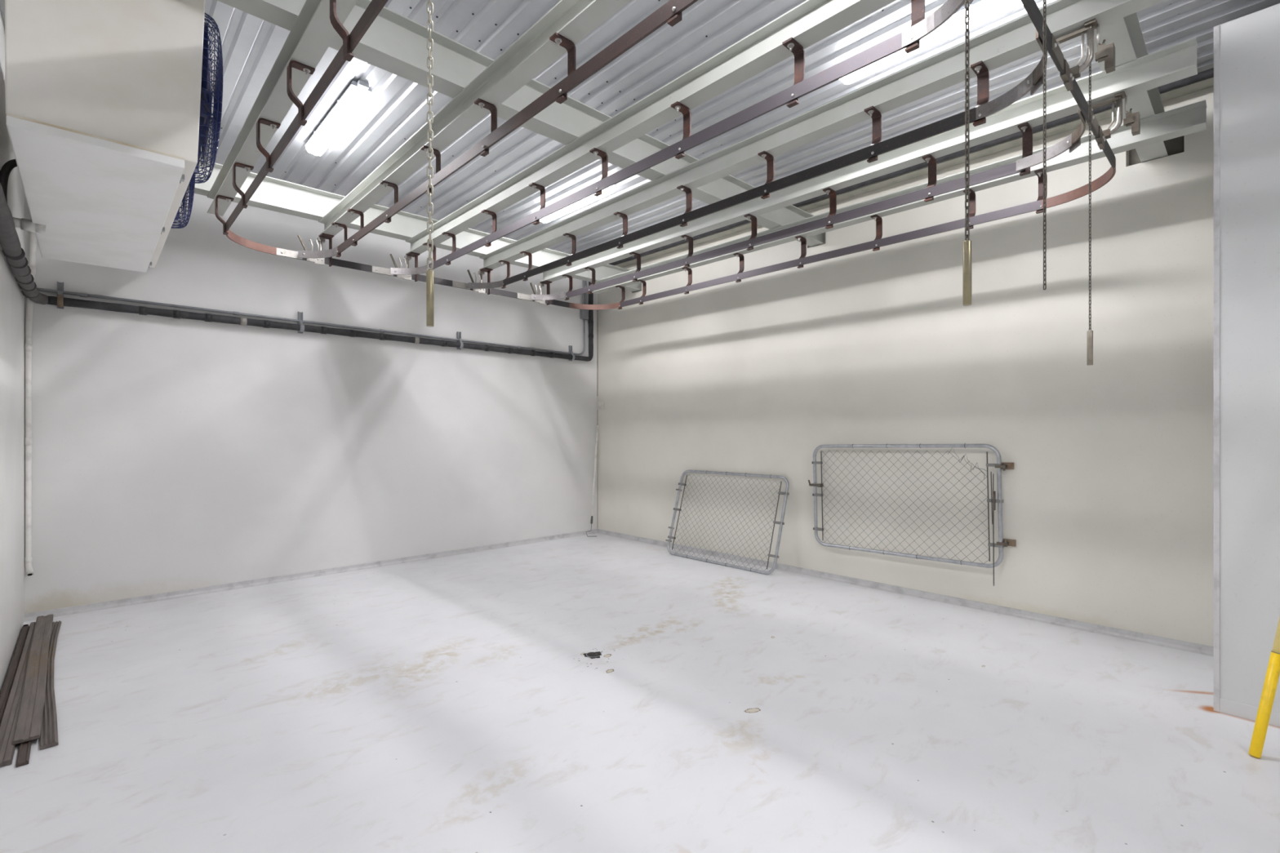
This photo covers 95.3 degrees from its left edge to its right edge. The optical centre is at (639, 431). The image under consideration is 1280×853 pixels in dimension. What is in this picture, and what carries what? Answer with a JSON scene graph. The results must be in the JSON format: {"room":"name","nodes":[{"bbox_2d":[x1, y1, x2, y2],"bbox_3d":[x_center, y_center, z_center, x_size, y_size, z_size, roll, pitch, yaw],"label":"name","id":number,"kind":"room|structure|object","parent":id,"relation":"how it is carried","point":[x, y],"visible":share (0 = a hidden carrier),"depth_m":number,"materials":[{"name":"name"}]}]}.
{"room":"cold storage room","nodes":[
{"label":"cold storage room","id":0,"kind":"room"},
{"bbox_2d":[0,9,24,692],"bbox_3d":[-1.391,-0.550,0.828,0.150,4.100,10.315,0,0,-43],"label":"wall","id":1,"kind":"structure","parent":0,"point":[11,297],"depth_m":3.77,"materials":[{"name":"paint"}]},
{"bbox_2d":[188,159,641,292],"bbox_3d":[-2.111,-2.049,6.055,5.987,0.238,0.142,0,0,-43],"label":"girder","id":2,"kind":"object","parent":1,"relation":"attached to","point":[274,194],"visible":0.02,"depth_m":5.58,"materials":[{"name":"paint"}]},
{"bbox_2d":[217,0,825,246],"bbox_3d":[-0.242,-2.049,4.079,5.987,0.238,0.142,0,0,-43],"label":"girder","id":3,"kind":"object","parent":1,"relation":"attached to","point":[395,43],"visible":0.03,"depth_m":3.34,"materials":[{"name":"paint"}]},
{"bbox_2d":[207,0,357,216],"bbox_3d":[-1.554,-1.863,2.752,0.107,0.135,5.725,0,0,-43],"label":"girder","id":4,"kind":"object","parent":3,"relation":"attached to","point":[313,32],"visible":0.85,"depth_m":3.12,"materials":[{"name":"metal"}]},
{"bbox_2d":[214,195,234,235],"bbox_3d":[-3.186,-1.655,4.474,0.112,0.280,0.050,0,0,-43],"label":"hanger","id":5,"kind":"object","parent":4,"relation":"hanging from","point":[228,199],"visible":0.87,"depth_m":4.45,"materials":[{"name":"metal"}]},
{"bbox_2d":[225,222,620,309],"bbox_3d":[-1.861,-1.567,6.013,4.029,0.063,0.456,0,0,-43],"label":"rail","id":6,"kind":"object","parent":5,"relation":"hanging from","point":[234,237],"visible":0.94,"depth_m":5.89,"materials":[{"name":"metal"}]},
{"bbox_2d":[232,162,253,208],"bbox_3d":[-2.678,-1.655,3.937,0.112,0.280,0.050,0,0,-43],"label":"hanger","id":7,"kind":"object","parent":4,"relation":"hanging from","point":[247,167],"visible":0.86,"depth_m":3.92,"materials":[{"name":"metal"}]},
{"bbox_2d":[256,118,280,172],"bbox_3d":[-2.155,-1.655,3.384,0.112,0.280,0.050,0,0,-43],"label":"hanger","id":8,"kind":"object","parent":4,"relation":"hanging from","point":[264,121],"visible":0.89,"depth_m":3.37,"materials":[{"name":"metal"}]},
{"bbox_2d":[286,60,315,125],"bbox_3d":[-1.664,-1.655,2.865,0.112,0.280,0.050,0,0,-43],"label":"hanger","id":9,"kind":"object","parent":4,"relation":"hanging from","point":[307,69],"visible":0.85,"depth_m":2.85,"materials":[{"name":"metal"}]},
{"bbox_2d":[226,0,387,231],"bbox_3d":[-1.654,-1.567,2.870,0.012,0.063,4.397,0,0,-43],"label":"rail","id":10,"kind":"object","parent":9,"relation":"hanging from","point":[375,7],"visible":1,"depth_m":2.68,"materials":[{"name":"brown metal"}]},
{"bbox_2d":[329,0,354,62],"bbox_3d":[-1.187,-1.655,2.360,0.112,0.280,0.050,0,0,-43],"label":"hanger","id":11,"kind":"object","parent":4,"relation":"hanging from","point":[337,25],"visible":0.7,"depth_m":2.34,"materials":[{"name":"metal"}]},
{"bbox_2d":[426,0,434,327],"bbox_3d":[-0.633,-1.054,1.759,0.021,1.475,0.021,0,0,-16],"label":"pull chain","id":12,"kind":"object","parent":4,"relation":"hanging from","point":[429,273],"visible":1,"depth_m":1.75,"materials":[{"name":"metal"}]},
{"bbox_2d":[405,0,895,253],"bbox_3d":[-0.371,-1.863,3.871,0.107,0.135,5.725,0,0,-43],"label":"girder","id":13,"kind":"object","parent":3,"relation":"attached to","point":[810,22],"visible":0.82,"depth_m":3.25,"materials":[{"name":"metal"}]},
{"bbox_2d":[372,251,426,281],"bbox_3d":[-2.319,-1.659,5.673,0.445,0.271,0.495,0,0,-43],"label":"switch","id":14,"kind":"object","parent":13,"relation":"attached to","point":[406,273],"visible":0.98,"depth_m":5.71,"materials":[{"name":"metal"}]},
{"bbox_2d":[441,231,456,265],"bbox_3d":[-1.738,-1.655,5.307,0.112,0.280,0.050,0,0,-43],"label":"hanger","id":15,"kind":"object","parent":13,"relation":"hanging from","point":[453,236],"visible":0.93,"depth_m":5.32,"materials":[{"name":"metal"}]},
{"bbox_2d":[480,209,496,247],"bbox_3d":[-1.237,-1.655,4.776,0.112,0.280,0.050,0,0,-43],"label":"hanger","id":16,"kind":"object","parent":13,"relation":"hanging from","point":[486,211],"visible":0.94,"depth_m":4.79,"materials":[{"name":"metal"}]},
{"bbox_2d":[528,182,545,225],"bbox_3d":[-0.752,-1.655,4.264,0.112,0.280,0.050,0,0,-43],"label":"hanger","id":17,"kind":"object","parent":13,"relation":"hanging from","point":[534,185],"visible":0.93,"depth_m":4.28,"materials":[{"name":"metal"}]},
{"bbox_2d":[589,147,608,196],"bbox_3d":[-0.264,-1.655,3.748,0.112,0.280,0.050,0,0,-43],"label":"hanger","id":18,"kind":"object","parent":13,"relation":"hanging from","point":[603,155],"visible":0.93,"depth_m":3.77,"materials":[{"name":"metal"}]},
{"bbox_2d":[671,101,691,159],"bbox_3d":[0.227,-1.655,3.228,0.112,0.280,0.050,0,0,-43],"label":"hanger","id":19,"kind":"object","parent":13,"relation":"hanging from","point":[685,110],"visible":0.93,"depth_m":3.25,"materials":[{"name":"metal"}]},
{"bbox_2d":[782,37,804,107],"bbox_3d":[0.715,-1.655,2.713,0.112,0.280,0.050,0,0,-43],"label":"hanger","id":20,"kind":"object","parent":13,"relation":"hanging from","point":[798,51],"visible":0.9,"depth_m":2.73,"materials":[{"name":"metal"}]},
{"bbox_2d":[904,0,924,53],"bbox_3d":[1.086,-1.655,2.320,0.112,0.280,0.050,0,0,-43],"label":"hanger","id":21,"kind":"object","parent":13,"relation":"hanging from","point":[917,6],"visible":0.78,"depth_m":2.35,"materials":[{"name":"metal"}]},
{"bbox_2d":[427,31,912,270],"bbox_3d":[-0.477,-1.567,3.957,0.012,0.063,4.530,0,0,-43],"label":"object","id":22,"kind":"object","parent":21,"relation":"attached to","point":[892,45],"visible":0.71,"depth_m":3.04,"materials":[{"name":"metal"}]},
{"bbox_2d":[902,0,973,48],"bbox_3d":[1.088,-1.655,1.992,0.562,0.277,0.550,0,0,-43],"label":"switch","id":23,"kind":"object","parent":13,"relation":"attached to","point":[927,25],"visible":0.99,"depth_m":2.23,"materials":[{"name":"metal"}]},
{"bbox_2d":[479,0,1165,269],"bbox_3d":[0.223,-1.863,4.433,0.107,0.135,5.725,0,0,-43],"label":"girder","id":24,"kind":"object","parent":3,"relation":"attached to","point":[1015,39],"visible":0.85,"depth_m":3.37,"materials":[{"name":"metal"}]},
{"bbox_2d":[452,267,503,294],"bbox_3d":[-1.725,-1.659,6.235,0.445,0.271,0.495,0,0,-43],"label":"switch","id":25,"kind":"object","parent":24,"relation":"attached to","point":[480,286],"visible":1,"depth_m":6.28,"materials":[{"name":"metal"}]},
{"bbox_2d":[520,251,532,280],"bbox_3d":[-1.146,-1.655,5.867,0.112,0.280,0.050,0,0,-43],"label":"hanger","id":26,"kind":"object","parent":24,"relation":"hanging from","point":[530,255],"visible":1,"depth_m":5.88,"materials":[{"name":"metal"}]},
{"bbox_2d":[563,232,576,266],"bbox_3d":[-0.644,-1.655,5.336,0.112,0.280,0.050,0,0,-43],"label":"hanger","id":27,"kind":"object","parent":24,"relation":"hanging from","point":[573,237],"visible":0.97,"depth_m":5.35,"materials":[{"name":"metal"}]},
{"bbox_2d":[613,211,627,248],"bbox_3d":[-0.160,-1.655,4.824,0.112,0.280,0.050,0,0,-43],"label":"hanger","id":28,"kind":"object","parent":24,"relation":"hanging from","point":[624,216],"visible":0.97,"depth_m":4.84,"materials":[{"name":"metal"}]},
{"bbox_2d":[676,185,692,226],"bbox_3d":[0.328,-1.655,4.308,0.112,0.280,0.050,0,0,-43],"label":"hanger","id":29,"kind":"object","parent":24,"relation":"hanging from","point":[688,192],"visible":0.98,"depth_m":4.33,"materials":[{"name":"metal"}]},
{"bbox_2d":[757,151,774,199],"bbox_3d":[0.819,-1.655,3.788,0.112,0.280,0.050,0,0,-43],"label":"hanger","id":30,"kind":"object","parent":24,"relation":"hanging from","point":[769,157],"visible":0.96,"depth_m":3.81,"materials":[{"name":"metal"}]},
{"bbox_2d":[863,106,881,163],"bbox_3d":[1.307,-1.655,3.273,0.112,0.280,0.050,0,0,-43],"label":"hanger","id":31,"kind":"object","parent":24,"relation":"hanging from","point":[876,116],"visible":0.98,"depth_m":3.29,"materials":[{"name":"metal"}]},
{"bbox_2d":[970,60,989,126],"bbox_3d":[1.678,-1.655,2.880,0.112,0.280,0.050,0,0,-43],"label":"hanger","id":32,"kind":"object","parent":24,"relation":"hanging from","point":[980,69],"visible":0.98,"depth_m":2.90,"materials":[{"name":"metal"}]},
{"bbox_2d":[502,106,979,285],"bbox_3d":[0.115,-1.567,4.517,0.012,0.063,4.530,0,0,-43],"label":"rail","id":33,"kind":"object","parent":32,"relation":"attached to","point":[956,121],"visible":1,"depth_m":3.70,"materials":[{"name":"metal"}]},
{"bbox_2d":[971,17,1115,122],"bbox_3d":[1.682,-1.655,2.554,0.562,0.277,0.550,0,0,-43],"label":"switch","id":34,"kind":"object","parent":24,"relation":"attached to","point":[1034,80],"visible":0.94,"depth_m":2.57,"materials":[{"name":"metal"}]},
{"bbox_2d":[1086,62,1093,365],"bbox_3d":[2.000,-0.974,2.593,0.022,1.360,0.022,0,0,2],"label":"pull chain","id":35,"kind":"object","parent":34,"relation":"hanging from","point":[1089,333],"visible":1,"depth_m":2.59,"materials":[{"name":"metal"}]},
{"bbox_2d":[539,37,1197,282],"bbox_3d":[0.797,-1.863,4.976,0.107,0.135,5.725,0,0,-43],"label":"girder","id":36,"kind":"object","parent":3,"relation":"attached to","point":[1176,62],"visible":0.78,"depth_m":3.73,"materials":[{"name":"paint"}]},
{"bbox_2d":[517,280,564,305],"bbox_3d":[-1.151,-1.659,6.778,0.445,0.271,0.495,0,0,-43],"label":"switch","id":37,"kind":"object","parent":36,"relation":"attached to","point":[540,299],"visible":1,"depth_m":6.82,"materials":[{"name":"metal"}]},
{"bbox_2d":[562,274,572,300],"bbox_3d":[-0.839,-1.655,6.735,0.112,0.280,0.050,0,0,-43],"label":"hanger","id":38,"kind":"object","parent":36,"relation":"hanging from","point":[564,275],"visible":0.98,"depth_m":6.75,"materials":[{"name":"metal"}]},
{"bbox_2d":[566,162,1025,297],"bbox_3d":[0.711,-1.567,5.080,0.012,0.063,4.530,0,0,-43],"label":"rail","id":39,"kind":"object","parent":38,"relation":"hanging from","point":[1009,169],"visible":0.93,"depth_m":4.36,"materials":[{"name":"metal"}]},
{"bbox_2d":[629,252,640,281],"bbox_3d":[-0.049,-1.655,5.899,0.112,0.280,0.050,0,0,-43],"label":"hanger","id":40,"kind":"object","parent":36,"relation":"hanging from","point":[638,255],"visible":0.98,"depth_m":5.92,"materials":[{"name":"metal"}]},
{"bbox_2d":[680,235,693,267],"bbox_3d":[0.436,-1.655,5.387,0.112,0.280,0.050,0,0,-43],"label":"hanger","id":41,"kind":"object","parent":36,"relation":"hanging from","point":[689,238],"visible":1,"depth_m":5.41,"materials":[{"name":"metal"}]},
{"bbox_2d":[744,213,756,250],"bbox_3d":[0.924,-1.655,4.871,0.112,0.280,0.050,0,0,-43],"label":"hanger","id":42,"kind":"object","parent":36,"relation":"hanging from","point":[753,220],"visible":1,"depth_m":4.89,"materials":[{"name":"metal"}]},
{"bbox_2d":[822,187,836,229],"bbox_3d":[1.415,-1.655,4.352,0.112,0.280,0.050,0,0,-43],"label":"hanger","id":43,"kind":"object","parent":36,"relation":"hanging from","point":[833,195],"visible":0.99,"depth_m":4.37,"materials":[{"name":"metal"}]},
{"bbox_2d":[922,154,936,202],"bbox_3d":[1.903,-1.655,3.836,0.112,0.280,0.050,0,0,-43],"label":"hanger","id":44,"kind":"object","parent":36,"relation":"hanging from","point":[931,160],"visible":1,"depth_m":3.85,"materials":[{"name":"metal"}]},
{"bbox_2d":[1017,122,1032,176],"bbox_3d":[2.274,-1.655,3.444,0.112,0.280,0.050,0,0,-43],"label":"hanger","id":45,"kind":"object","parent":36,"relation":"hanging from","point":[1025,128],"visible":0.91,"depth_m":3.46,"materials":[{"name":"metal"}]},
{"bbox_2d":[1016,91,1140,171],"bbox_3d":[2.256,-1.655,3.097,0.562,0.277,0.550,0,0,-43],"label":"switch","id":46,"kind":"object","parent":36,"relation":"attached to","point":[1073,141],"visible":0.92,"depth_m":3.12,"materials":[{"name":"metal"}]},
{"bbox_2d":[591,99,1206,293],"bbox_3d":[1.364,-1.863,5.512,0.107,0.135,5.725,0,0,-43],"label":"girder","id":47,"kind":"object","parent":3,"relation":"attached to","point":[1190,118],"visible":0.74,"depth_m":4.17,"materials":[{"name":"metal"}]},
{"bbox_2d":[615,285,625,309],"bbox_3d":[-0.244,-1.655,7.242,0.112,0.280,0.050,0,0,-43],"label":"hanger","id":48,"kind":"object","parent":47,"relation":"hanging from","point":[623,288],"visible":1,"depth_m":7.26,"materials":[{"name":"metal"}]},
{"bbox_2d":[619,200,1041,306],"bbox_3d":[1.265,-1.567,5.630,0.012,0.063,4.397,0,0,-43],"label":"rail","id":49,"kind":"object","parent":48,"relation":"hanging from","point":[1033,206],"visible":1,"depth_m":5.00,"materials":[{"name":"metal"}]},
{"bbox_2d":[681,267,692,294],"bbox_3d":[0.518,-1.655,6.435,0.112,0.280,0.050,0,0,-43],"label":"hanger","id":50,"kind":"object","parent":47,"relation":"hanging from","point":[690,271],"visible":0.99,"depth_m":6.45,"materials":[{"name":"metal"}]},
{"bbox_2d":[733,253,744,282],"bbox_3d":[1.003,-1.655,5.923,0.112,0.280,0.050,0,0,-43],"label":"hanger","id":51,"kind":"object","parent":47,"relation":"hanging from","point":[740,255],"visible":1,"depth_m":5.94,"materials":[{"name":"metal"}]},
{"bbox_2d":[795,235,806,268],"bbox_3d":[1.490,-1.655,5.407,0.112,0.280,0.050,0,0,-43],"label":"hanger","id":52,"kind":"object","parent":47,"relation":"hanging from","point":[803,241],"visible":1,"depth_m":5.42,"materials":[{"name":"metal"}]},
{"bbox_2d":[870,214,882,251],"bbox_3d":[1.982,-1.655,4.888,0.112,0.280,0.050,0,0,-43],"label":"hanger","id":53,"kind":"object","parent":47,"relation":"hanging from","point":[878,219],"visible":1,"depth_m":4.91,"materials":[{"name":"metal"}]},
{"bbox_2d":[963,188,975,229],"bbox_3d":[2.469,-1.655,4.372,0.112,0.280,0.050,0,0,-43],"label":"hanger","id":54,"kind":"object","parent":47,"relation":"hanging from","point":[972,194],"visible":0.49,"depth_m":4.39,"materials":[{"name":"metal"}]},
{"bbox_2d":[1034,168,1047,213],"bbox_3d":[2.779,-1.655,4.045,0.112,0.280,0.050,0,0,-43],"label":"hanger","id":55,"kind":"object","parent":47,"relation":"hanging from","point":[1039,173],"visible":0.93,"depth_m":4.07,"materials":[{"name":"metal"}]},
{"bbox_2d":[1020,0,1115,208],"bbox_3d":[1.473,-1.567,2.487,4.029,0.063,0.456,0,0,-43],"label":"rail","id":56,"kind":"object","parent":55,"relation":"hanging from","point":[1031,7],"visible":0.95,"depth_m":2.88,"materials":[{"name":"metal"}]},
{"bbox_2d":[1085,12,1168,162],"bbox_3d":[1.565,-2.049,2.168,5.987,0.238,0.142,0,0,-43],"label":"girder","id":57,"kind":"object","parent":1,"relation":"attached to","point":[1126,33],"visible":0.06,"depth_m":3.21,"materials":[{"name":"metal"}]},
{"bbox_2d":[318,0,631,235],"bbox_3d":[-0.952,-1.863,3.321,0.107,0.135,5.725,0,0,-43],"label":"girder","id":58,"kind":"object","parent":57,"relation":"attached to","point":[533,51],"visible":0.82,"depth_m":3.18,"materials":[{"name":"metal"}]},
{"bbox_2d":[276,233,337,266],"bbox_3d":[-2.900,-1.659,5.123,0.445,0.271,0.495,0,0,-43],"label":"switch","id":59,"kind":"object","parent":58,"relation":"attached to","point":[318,256],"visible":1,"depth_m":5.17,"materials":[{"name":"metal"}]},
{"bbox_2d":[331,222,346,257],"bbox_3d":[-2.608,-1.655,5.062,0.112,0.280,0.050,0,0,-43],"label":"hanger","id":60,"kind":"object","parent":58,"relation":"hanging from","point":[336,224],"visible":0.84,"depth_m":5.07,"materials":[{"name":"metal"}]},
{"bbox_2d":[337,0,697,253],"bbox_3d":[-1.058,-1.567,3.407,0.012,0.063,4.530,0,0,-43],"label":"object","id":61,"kind":"object","parent":60,"relation":"hanging from","point":[659,17],"visible":1,"depth_m":2.75,"materials":[{"name":"brown metal"}]},
{"bbox_3d":[0.506,-1.655,1.443,0.562,0.277,0.550,0,0,-43],"label":"switch","id":62,"kind":"object","parent":61,"relation":"attached to","visible":0},
{"bbox_2d":[962,0,971,306],"bbox_3d":[0.830,-0.995,1.480,0.020,1.350,0.020,0,0,2],"label":"pull chain","id":63,"kind":"object","parent":62,"relation":"hanging from","point":[966,244],"visible":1,"depth_m":1.48,"materials":[{"name":"metal"}]},
{"bbox_2d":[346,208,364,246],"bbox_3d":[-2.319,-1.655,4.757,0.112,0.280,0.050,0,0,-43],"label":"hanger","id":64,"kind":"object","parent":58,"relation":"hanging from","point":[351,211],"visible":0.84,"depth_m":4.76,"materials":[{"name":"metal"}]},
{"bbox_2d":[379,180,398,222],"bbox_3d":[-1.818,-1.655,4.227,0.112,0.280,0.050,0,0,-43],"label":"hanger","id":65,"kind":"object","parent":58,"relation":"hanging from","point":[394,186],"visible":0.84,"depth_m":4.24,"materials":[{"name":"metal"}]},
{"bbox_2d":[420,145,440,194],"bbox_3d":[-1.333,-1.655,3.714,0.112,0.280,0.050,0,0,-43],"label":"hanger","id":66,"kind":"object","parent":58,"relation":"hanging from","point":[436,152],"visible":0.54,"depth_m":3.73,"materials":[{"name":"metal"}]},
{"bbox_2d":[474,97,497,156],"bbox_3d":[-0.846,-1.655,3.198,0.112,0.280,0.050,0,0,-43],"label":"hanger","id":67,"kind":"object","parent":58,"relation":"hanging from","point":[480,102],"visible":0.86,"depth_m":3.21,"materials":[{"name":"metal"}]},
{"bbox_2d":[549,31,575,103],"bbox_3d":[-0.354,-1.655,2.679,0.112,0.280,0.050,0,0,-43],"label":"hanger","id":68,"kind":"object","parent":58,"relation":"hanging from","point":[559,39],"visible":0.85,"depth_m":2.69,"materials":[{"name":"metal"}]},
{"bbox_2d":[666,6,682,26],"bbox_3d":[0.133,-1.655,2.163,0.112,0.280,0.050,0,0,-43],"label":"hanger","id":69,"kind":"object","parent":58,"relation":"hanging from","point":[677,18],"visible":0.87,"depth_m":2.15,"materials":[{"name":"metal"}]},
{"bbox_2d":[24,192,597,613],"bbox_3d":[-2.806,-0.550,6.692,6.152,4.100,0.150,0,0,-43],"label":"wall","id":70,"kind":"structure","parent":0,"point":[169,454],"depth_m":5.85,"materials":[{"name":"paint"}]},
{"bbox_2d":[24,218,36,576],"bbox_3d":[-4.803,-0.631,4.620,0.101,3.540,0.113,0,0,-43],"label":"pipe","id":71,"kind":"object","parent":70,"relation":"attached to","point":[33,246],"visible":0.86,"depth_m":4.62,"materials":[{"name":"white plastic"}]},
{"bbox_2d":[57,281,63,309],"bbox_3d":[-4.699,-1.107,4.729,0.040,0.215,0.100,0,0,-43],"label":"bracket","id":72,"kind":"object","parent":70,"relation":"attached to","point":[60,285],"visible":0.99,"depth_m":4.72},
{"bbox_2d":[0,67,1213,361],"bbox_3d":[-0.187,-1.673,3.777,5.778,1.350,7.747,0,0,-43],"label":"insulated pipe","id":73,"kind":"object","parent":72,"relation":"attached to","point":[10,243],"visible":0.77,"depth_m":5.09,"materials":[{"name":"black plastic"}]},
{"bbox_2d":[297,311,304,333],"bbox_3d":[-3.438,-1.107,5.921,0.040,0.215,0.100,0,0,-43],"label":"bracket","id":74,"kind":"object","parent":70,"relation":"attached to","point":[301,331],"visible":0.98,"depth_m":5.92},
{"bbox_2d":[24,528,597,622],"bbox_3d":[-2.737,1.473,6.619,5.852,0.054,0.050,0,0,-43],"label":"baseboard","id":75,"kind":"structure","parent":70,"relation":"attached to","point":[187,593],"depth_m":5.77,"materials":[{"name":"paint"}]},
{"bbox_2d":[36,280,588,355],"bbox_3d":[-2.785,-1.745,6.562,5.570,1.311,0.062,0,0,-43],"label":"conduit","id":76,"kind":"object","parent":70,"relation":"attached to","point":[584,313],"visible":0.88,"depth_m":5.99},
{"bbox_2d":[596,309,598,395],"bbox_3d":[-0.629,-0.180,8.638,0.013,3.240,0.011,0,0,-43],"label":"trim","id":77,"kind":"structure","parent":70,"relation":"attached to","point":[597,309],"depth_m":8.63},
{"bbox_2d":[0,533,1279,852],"bbox_3d":[0.790,1.560,2.925,6.202,0.120,10.665,0,0,-43],"label":"floor","id":78,"kind":"structure","parent":0,"point":[455,704],"depth_m":2.94,"materials":[{"name":"paint"}]},
{"bbox_2d":[0,624,29,722],"bbox_3d":[-3.727,1.483,3.440,0.035,0.030,2.720,0,0,-43],"label":"plank","id":79,"kind":"object","parent":78,"relation":"on","point":[8,681],"visible":1,"depth_m":3.60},
{"bbox_2d":[0,622,35,767],"bbox_3d":[-3.765,1.487,3.562,0.075,0.022,2.650,0,0,-43],"label":"plank","id":80,"kind":"object","parent":78,"relation":"on","point":[8,722],"visible":0.65,"depth_m":3.11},
{"bbox_2d":[12,614,53,745],"bbox_3d":[-3.818,1.468,3.698,0.098,0.016,2.581,0,0,-44],"label":"plank","id":81,"kind":"object","parent":80,"relation":"on","point":[29,717],"visible":1,"depth_m":3.34,"materials":[{"name":"wood"}]},
{"bbox_2d":[15,740,31,767],"bbox_3d":[-3.186,1.489,3.043,0.044,0.018,1.200,0,0,-44],"label":"plank","id":82,"kind":"object","parent":78,"relation":"on","point":[24,748],"visible":0.21,"depth_m":2.68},
{"bbox_2d":[40,621,61,750],"bbox_3d":[-3.682,1.488,3.641,0.092,0.020,2.492,0,0,-45],"label":"plank","id":83,"kind":"object","parent":78,"relation":"on","point":[49,729],"visible":0.66,"depth_m":3.15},
{"bbox_2d":[586,425,598,537],"bbox_3d":[-0.690,0.704,8.441,0.157,1.586,0.339,0,0,0],"label":"pole","id":84,"kind":"object","parent":78,"relation":"on","point":[597,435],"visible":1,"depth_m":8.46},
{"bbox_2d":[582,651,601,658],"bbox_3d":[-0.315,1.497,3.903,0.124,0.006,0.116,0,0,-16],"label":"floor drain","id":85,"kind":"object","parent":78,"relation":"on","point":[591,655],"visible":1,"depth_m":3.90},
{"bbox_2d":[665,469,789,574],"bbox_3d":[0.956,0.990,6.701,0.336,1.026,1.586,0,0,-43],"label":"gate","id":86,"kind":"object","parent":78,"relation":"on","point":[786,494],"visible":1,"depth_m":6.58,"materials":[{"name":"metal"}]},
{"bbox_2d":[1248,616,1279,758],"bbox_3d":[3.046,0.649,2.709,0.468,1.706,0.042,0,0,-5],"label":"pole","id":87,"kind":"object","parent":78,"relation":"on","point":[1272,677],"visible":1,"depth_m":2.68,"materials":[{"name":"plastic"}]},
{"bbox_2d":[0,0,1279,253],"bbox_3d":[0.807,-2.435,2.907,6.102,0.070,10.515,0,0,-43],"label":"ceiling","id":88,"kind":"structure","parent":0,"point":[397,107],"depth_m":4.09,"materials":[{"name":"metal"}]},
{"bbox_2d":[4,0,222,272],"bbox_3d":[-2.942,-1.788,3.287,0.708,1.263,2.337,0,0,-43],"label":"evaporator unit","id":89,"kind":"object","parent":88,"relation":"hanging from","point":[108,118],"visible":1,"depth_m":2.52,"materials":[{"name":"white metal"}]},
{"bbox_2d":[0,159,17,203],"bbox_3d":[-3.524,-1.333,3.292,0.074,0.440,0.181,0,0,-4],"label":"hose","id":90,"kind":"object","parent":89,"relation":"attached to","point":[6,168],"visible":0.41,"depth_m":3.24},
{"bbox_2d":[13,217,46,234],"bbox_3d":[-3.425,-1.148,3.230,0.195,0.067,0.062,0,0,-43],"label":"drain pipe","id":91,"kind":"object","parent":89,"relation":"attached to","point":[26,224],"visible":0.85,"depth_m":3.23,"materials":[{"name":"white plastic"}]},
{"bbox_2d":[304,79,372,155],"bbox_3d":[-2.327,-2.350,4.461,0.146,0.100,1.264,0,0,-43],"label":"ceiling lamp","id":92,"kind":"object","parent":88,"relation":"attached to","point":[357,93],"visible":1,"depth_m":4.31,"materials":[{"name":"white"}]},
{"bbox_2d":[539,183,616,222],"bbox_3d":[-0.685,-2.350,6.041,0.146,0.100,1.264,0,0,-43],"label":"ceiling lamp","id":93,"kind":"object","parent":88,"relation":"attached to","point":[611,189],"visible":0.39,"depth_m":5.96,"materials":[{"name":"white"}]},
{"bbox_2d":[838,0,1022,84],"bbox_3d":[1.748,-2.350,3.449,0.146,0.100,1.264,0,0,-43],"label":"ceiling lamp","id":94,"kind":"object","parent":88,"relation":"attached to","point":[981,11],"visible":0.52,"depth_m":3.35,"materials":[{"name":"white"}]},
{"bbox_2d":[1043,0,1046,289],"bbox_3d":[1.409,-1.081,2.032,0.010,1.177,0.010,0,0,32],"label":"pull chain","id":95,"kind":"object","parent":88,"relation":"hanging from","point":[1044,1],"visible":1,"depth_m":2.03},
{"bbox_2d":[597,86,1213,646],"bbox_3d":[2.918,-0.458,5.006,0.150,3.915,10.465,0,0,-43],"label":"wall","id":96,"kind":"structure","parent":0,"point":[1108,495],"depth_m":5.02,"materials":[{"name":"paint"}]},
{"bbox_2d":[597,528,1213,657],"bbox_3d":[1.608,1.473,6.247,0.050,0.054,6.561,0,0,-43],"label":"baseboard","id":97,"kind":"structure","parent":96,"relation":"attached to","point":[1197,648],"depth_m":4.97,"materials":[{"name":"paint"}]},
{"bbox_2d":[808,443,1016,568],"bbox_3d":[2.388,0.632,5.364,0.092,1.059,1.828,0,0,-44],"label":"gate","id":98,"kind":"object","parent":96,"relation":"attached to","point":[1002,543],"visible":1,"depth_m":5.19,"materials":[{"name":"metal"}]},
{"bbox_2d":[990,471,995,586],"bbox_3d":[2.886,0.799,4.772,0.020,0.935,0.033,0,0,-43],"label":"chain","id":99,"kind":"object","parent":98,"relation":"hanging from","point":[993,496],"visible":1,"depth_m":4.77,"materials":[{"name":"metal"}]},
{"bbox_2d":[614,76,1213,267],"bbox_3d":[2.865,-2.328,4.853,0.138,0.025,10.315,0,0,-43],"label":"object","id":100,"kind":"structure","parent":96,"relation":"attached to","point":[1209,82],"depth_m":5.07,"materials":[{"name":"paint"}]},
{"bbox_2d":[824,135,1184,243],"bbox_3d":[1.933,-2.054,6.166,0.008,0.372,5.715,0,0,-43],"label":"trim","id":101,"kind":"structure","parent":96,"relation":"attached to","point":[1175,145],"depth_m":4.18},
{"bbox_2d":[1219,3,1279,712],"bbox_3d":[4.770,-0.337,2.139,1.098,3.673,3.754,0,0,-43],"label":"wall partition","id":102,"kind":"structure","parent":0,"point":[1250,44],"depth_m":3.03,"materials":[{"name":"paint"}]},
{"bbox_2d":[1213,24,1219,712],"bbox_3d":[3.091,-0.334,3.126,0.026,3.668,0.024,0,0,-43],"label":"trim","id":103,"kind":"structure","parent":102,"relation":"attached to","point":[1216,28],"depth_m":3.12,"materials":[{"name":"paint"}]},
{"bbox_2d":[1219,698,1279,727],"bbox_3d":[4.768,1.462,2.139,1.102,0.075,3.758,0,0,-43],"label":"baseboard","id":104,"kind":"structure","parent":102,"relation":"attached to","point":[1227,707],"depth_m":3.05,"materials":[{"name":"paint"}]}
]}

